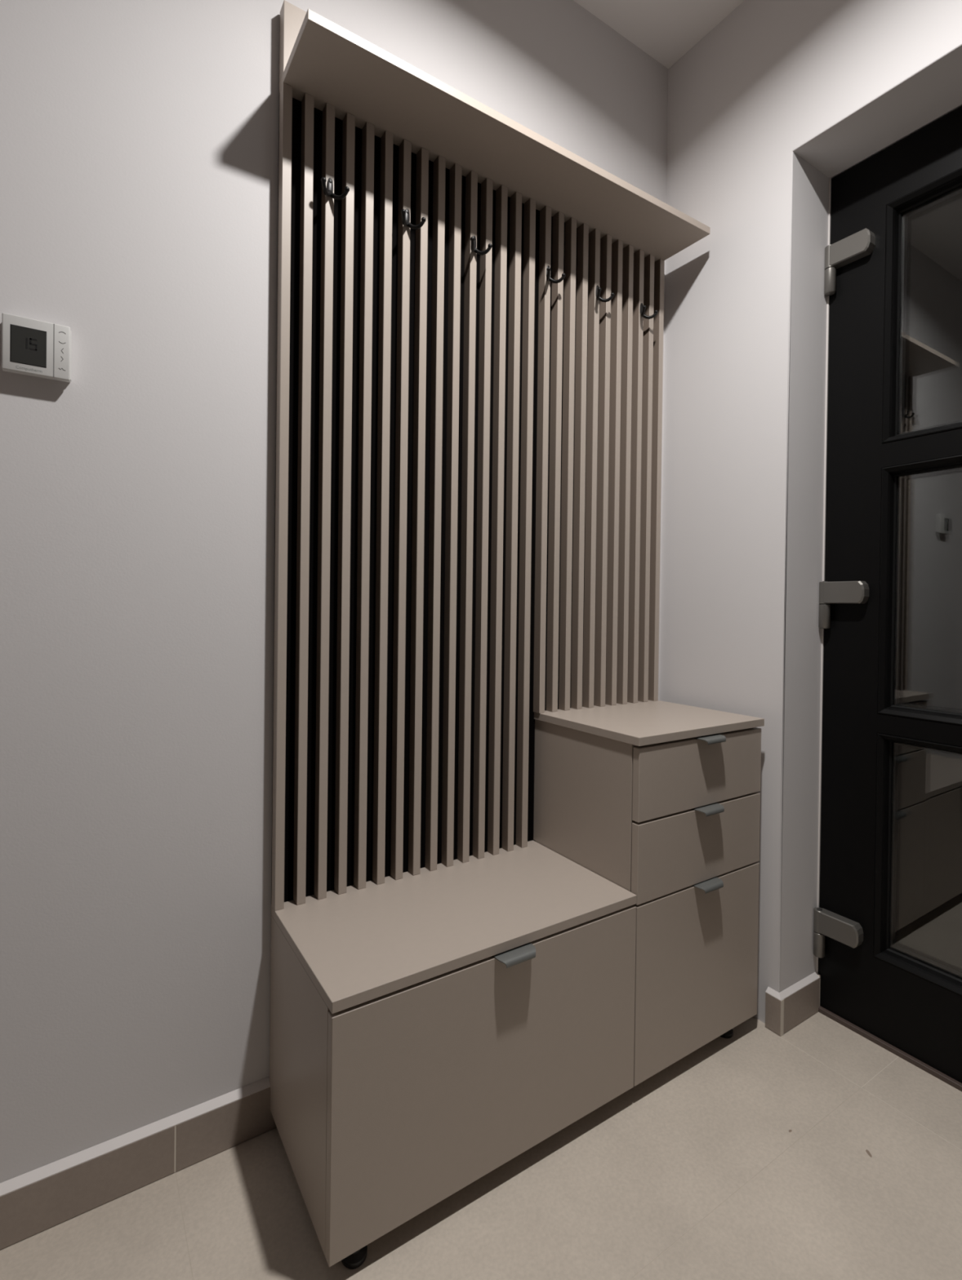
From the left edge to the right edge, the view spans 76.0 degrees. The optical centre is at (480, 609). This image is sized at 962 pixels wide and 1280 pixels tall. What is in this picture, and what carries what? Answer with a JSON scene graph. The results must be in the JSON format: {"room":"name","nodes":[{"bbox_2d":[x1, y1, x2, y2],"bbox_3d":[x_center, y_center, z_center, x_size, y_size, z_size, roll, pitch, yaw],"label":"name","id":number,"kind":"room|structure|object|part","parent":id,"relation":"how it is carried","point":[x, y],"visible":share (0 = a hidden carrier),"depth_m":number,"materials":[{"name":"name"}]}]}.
{"room":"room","nodes":[
{"label":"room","id":0,"kind":"room"},
{"bbox_2d":[0,0,667,1182],"bbox_3d":[-0.178,-0.260,1.409,2.203,2.657,0.100,0,0,-33],"label":"wall","id":1,"kind":"structure","parent":0,"point":[139,139],"depth_m":1.09,"materials":[{"name":"white paint"}]},
{"bbox_2d":[1,312,71,382],"bbox_3d":[-0.710,-0.417,0.987,0.090,0.088,0.022,0,0,-33],"label":"thermostat","id":2,"kind":"object","parent":1,"relation":"attached to","point":[29,347],"visible":1,"depth_m":0.98,"materials":[{"name":"grey plastic"}]},
{"bbox_3d":[-0.714,-0.416,0.972,0.044,0.056,0.001,0,0,-33],"label":"display glass","id":3,"kind":"part","parent":2,"relation":"part of","materials":[{"name":"grey glass"}]},
{"bbox_3d":[-0.713,-0.418,0.992,0.088,0.082,0.010,0,0,-33],"label":"wall plate","id":4,"kind":"part","parent":2,"relation":"part of","materials":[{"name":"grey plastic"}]},
{"bbox_2d":[0,1076,276,1249],"bbox_3d":[-0.603,0.965,1.083,0.950,0.097,0.014,0,0,-33],"label":"baseboard","id":5,"kind":"structure","parent":1,"relation":"attached to","point":[32,1202],"depth_m":1.07,"materials":[{"name":"beige tile"}]},
{"bbox_2d":[271,0,710,911],"bbox_3d":[0.098,-0.286,1.417,1.073,1.736,0.181,0,0,-33],"label":"coat rack","id":6,"kind":"object","parent":1,"relation":"attached to","point":[470,305],"visible":1,"depth_m":1.37,"materials":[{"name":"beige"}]},
{"bbox_2d":[279,8,710,262],"bbox_3d":[0.107,-1.008,1.411,1.073,0.018,0.181,0,0,-33],"label":"shelf","id":7,"kind":"object","parent":6,"relation":"attached to","point":[329,66],"depth_m":1.31,"materials":[{"name":"beige laminate"}]},
{"bbox_2d":[0,961,961,1279],"bbox_3d":[1.090,1.073,-0.553,2.203,0.052,4.800,0,0,-33],"label":"floor","id":8,"kind":"structure","parent":0,"point":[815,1150],"depth_m":1.07,"materials":[{"name":"beige tile"}]},
{"bbox_2d":[269,840,636,1269],"bbox_3d":[-0.042,0.800,1.227,0.646,0.438,0.373,0,0,-33],"label":"bench","id":9,"kind":"object","parent":8,"relation":"on","point":[428,1030],"visible":1,"depth_m":1.07,"materials":[{"name":"beige laminate"}]},
{"bbox_3d":[0.060,0.611,1.092,0.081,0.011,0.040,0,0,-33],"label":"tab pull","id":10,"kind":"part","parent":9,"relation":"part of","materials":[{"name":"grey metal"}]},
{"bbox_2d":[533,700,764,1086],"bbox_3d":[0.411,0.641,1.520,0.436,0.763,0.373,0,0,-33],"label":"base cabinet","id":11,"kind":"object","parent":8,"relation":"on","point":[659,800],"visible":0.82,"depth_m":1.38,"materials":[{"name":"beige laminate"}]},
{"bbox_3d":[0.496,0.526,1.390,0.425,0.166,0.018,0,0,-33],"label":"drawer","id":12,"kind":"part","parent":11,"relation":"part of","materials":[{"name":"beige laminate"}]},
{"bbox_3d":[0.492,0.799,1.391,0.425,0.370,0.018,0,0,-33],"label":"drawer","id":13,"kind":"part","parent":11,"relation":"part of","materials":[{"name":"beige laminate"}]},
{"bbox_3d":[0.498,0.362,1.388,0.425,0.152,0.018,0,0,-33],"label":"drawer","id":14,"kind":"part","parent":11,"relation":"part of","materials":[{"name":"beige laminate"}]},
{"bbox_3d":[0.508,0.617,1.384,0.081,0.011,0.040,0,0,-33],"label":"tab pull","id":15,"kind":"part","parent":11,"relation":"part of","materials":[{"name":"grey metal"}]},
{"bbox_3d":[0.509,0.447,1.382,0.081,0.011,0.040,0,0,-33],"label":"tab pull","id":16,"kind":"part","parent":11,"relation":"part of","materials":[{"name":"grey metal"}]},
{"bbox_3d":[0.513,0.289,1.382,0.081,0.011,0.040,0,0,-33],"label":"tab pull","id":17,"kind":"part","parent":11,"relation":"part of","materials":[{"name":"grey metal"}]},
{"bbox_2d":[573,0,744,69],"bbox_3d":[1.124,-1.608,-0.572,2.203,0.100,4.800,0,0,-33],"label":"ceiling","id":18,"kind":"structure","parent":0,"point":[665,30],"depth_m":1.65,"materials":[{"name":"white paint"}]},
{"bbox_2d":[658,0,961,1023],"bbox_3d":[1.908,-0.224,-0.038,0.288,2.657,4.603,0,0,-33],"label":"wall","id":19,"kind":"structure","parent":0,"point":[780,99],"depth_m":1.55,"materials":[{"name":"white paint"}]},
{"bbox_2d":[764,971,820,1035],"bbox_3d":[0.785,0.979,1.548,0.178,0.096,0.040,0,0,-33],"label":"baseboard","id":20,"kind":"structure","parent":19,"relation":"attached to","point":[784,1010],"depth_m":1.51,"materials":[{"name":"beige tile"}]},
{"bbox_2d":[815,177,831,973],"bbox_3d":[0.883,-0.084,1.583,0.014,2.041,0.004,0,0,-33],"label":"trim","id":21,"kind":"structure","parent":19,"relation":"attached to","point":[829,179],"depth_m":1.58,"materials":[{"name":"white"}]},
{"bbox_2d":[813,106,961,1091],"bbox_3d":[1.165,-0.030,1.182,0.098,2.129,0.985,0,0,-33],"label":"door","id":22,"kind":"structure","parent":19,"relation":"in","point":[887,922],"depth_m":1.46,"materials":[{"name":"black"}]},
{"bbox_3d":[0.891,0.792,1.530,0.028,0.055,0.098,0,0,-33],"label":"hinge plate","id":23,"kind":"part","parent":22,"relation":"part of","materials":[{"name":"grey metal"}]},
{"bbox_3d":[0.901,-0.043,1.524,0.028,0.055,0.098,0,0,-33],"label":"hinge plate","id":24,"kind":"part","parent":22,"relation":"part of","materials":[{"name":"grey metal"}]},
{"bbox_3d":[0.912,-0.890,1.518,0.028,0.055,0.098,0,0,-33],"label":"hinge plate","id":25,"kind":"part","parent":22,"relation":"part of","materials":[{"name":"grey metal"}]},
{"bbox_3d":[1.168,0.567,1.191,0.004,0.504,0.688,0,0,-33],"label":"glass pane","id":26,"kind":"part","parent":22,"relation":"part of","materials":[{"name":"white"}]},
{"bbox_3d":[1.175,-0.041,1.186,0.004,0.554,0.688,0,0,-33],"label":"glass pane","id":27,"kind":"part","parent":22,"relation":"part of","materials":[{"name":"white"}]},
{"bbox_3d":[1.183,-0.675,1.182,0.004,0.534,0.688,0,0,-33],"label":"glass pane","id":28,"kind":"part","parent":22,"relation":"part of","materials":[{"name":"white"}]}
]}

